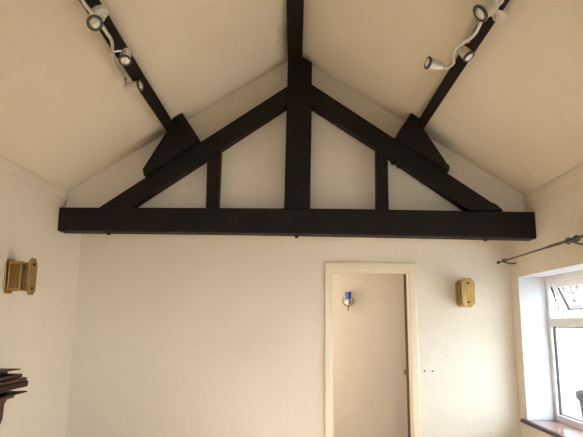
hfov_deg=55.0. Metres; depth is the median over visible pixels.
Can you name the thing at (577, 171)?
trim
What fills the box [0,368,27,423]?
mantel shelf
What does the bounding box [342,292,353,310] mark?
wall light
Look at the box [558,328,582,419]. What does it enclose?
window pane
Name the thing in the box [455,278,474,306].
wall light
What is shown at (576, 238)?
pole
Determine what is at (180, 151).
roof truss
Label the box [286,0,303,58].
ridge beam
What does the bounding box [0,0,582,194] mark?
ceiling
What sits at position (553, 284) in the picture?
window
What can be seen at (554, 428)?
window sill
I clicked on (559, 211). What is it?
wall
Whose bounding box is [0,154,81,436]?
wall
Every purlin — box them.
[79,0,175,132]
[415,0,509,129]
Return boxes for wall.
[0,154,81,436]
[66,61,524,211]
[66,234,520,436]
[333,273,407,436]
[508,163,582,436]
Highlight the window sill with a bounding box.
[520,419,582,436]
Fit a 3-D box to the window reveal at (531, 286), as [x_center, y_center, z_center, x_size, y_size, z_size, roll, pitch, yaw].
[2.190,0.911,3.768,0.251,1.257,2.561,0,-11,0]
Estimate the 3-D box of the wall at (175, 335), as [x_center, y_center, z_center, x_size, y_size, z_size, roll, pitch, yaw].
[0.019,1.284,5.243,4.305,2.400,0.120,0,-11,0]
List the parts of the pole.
rod, rod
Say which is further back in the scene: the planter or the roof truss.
the planter
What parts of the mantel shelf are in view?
moulding, moulding, shelf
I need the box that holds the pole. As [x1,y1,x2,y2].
[497,235,582,265]
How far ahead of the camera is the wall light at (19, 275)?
3.98 m
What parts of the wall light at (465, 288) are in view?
glass panel, plate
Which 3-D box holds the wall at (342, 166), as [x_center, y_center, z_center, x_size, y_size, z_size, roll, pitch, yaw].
[0.035,-0.733,5.404,4.205,1.624,0.545,0,-11,0]
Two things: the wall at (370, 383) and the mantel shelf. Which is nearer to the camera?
the mantel shelf
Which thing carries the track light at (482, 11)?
attached to the purlin at (457, 68)
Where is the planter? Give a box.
[575,390,582,416]
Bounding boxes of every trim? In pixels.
[0,155,67,200]
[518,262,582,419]
[523,164,582,203]
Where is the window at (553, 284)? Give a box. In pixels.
[544,270,582,429]
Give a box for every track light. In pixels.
[81,0,143,91]
[424,0,508,69]
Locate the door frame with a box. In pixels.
[324,262,420,436]
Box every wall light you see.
[3,258,37,294]
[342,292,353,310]
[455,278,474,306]
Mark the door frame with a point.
(411, 372)
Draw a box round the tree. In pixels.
[555,284,582,317]
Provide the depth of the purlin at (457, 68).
3.82 m
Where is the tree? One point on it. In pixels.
(575, 290)
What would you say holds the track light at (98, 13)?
attached to the purlin at (133, 70)
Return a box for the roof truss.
[58,57,536,240]
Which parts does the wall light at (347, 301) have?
scroll arm, lamp shade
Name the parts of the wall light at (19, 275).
plate, glass panel, plate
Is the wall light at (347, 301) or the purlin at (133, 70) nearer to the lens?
the purlin at (133, 70)
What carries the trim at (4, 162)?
attached to the wall at (37, 329)

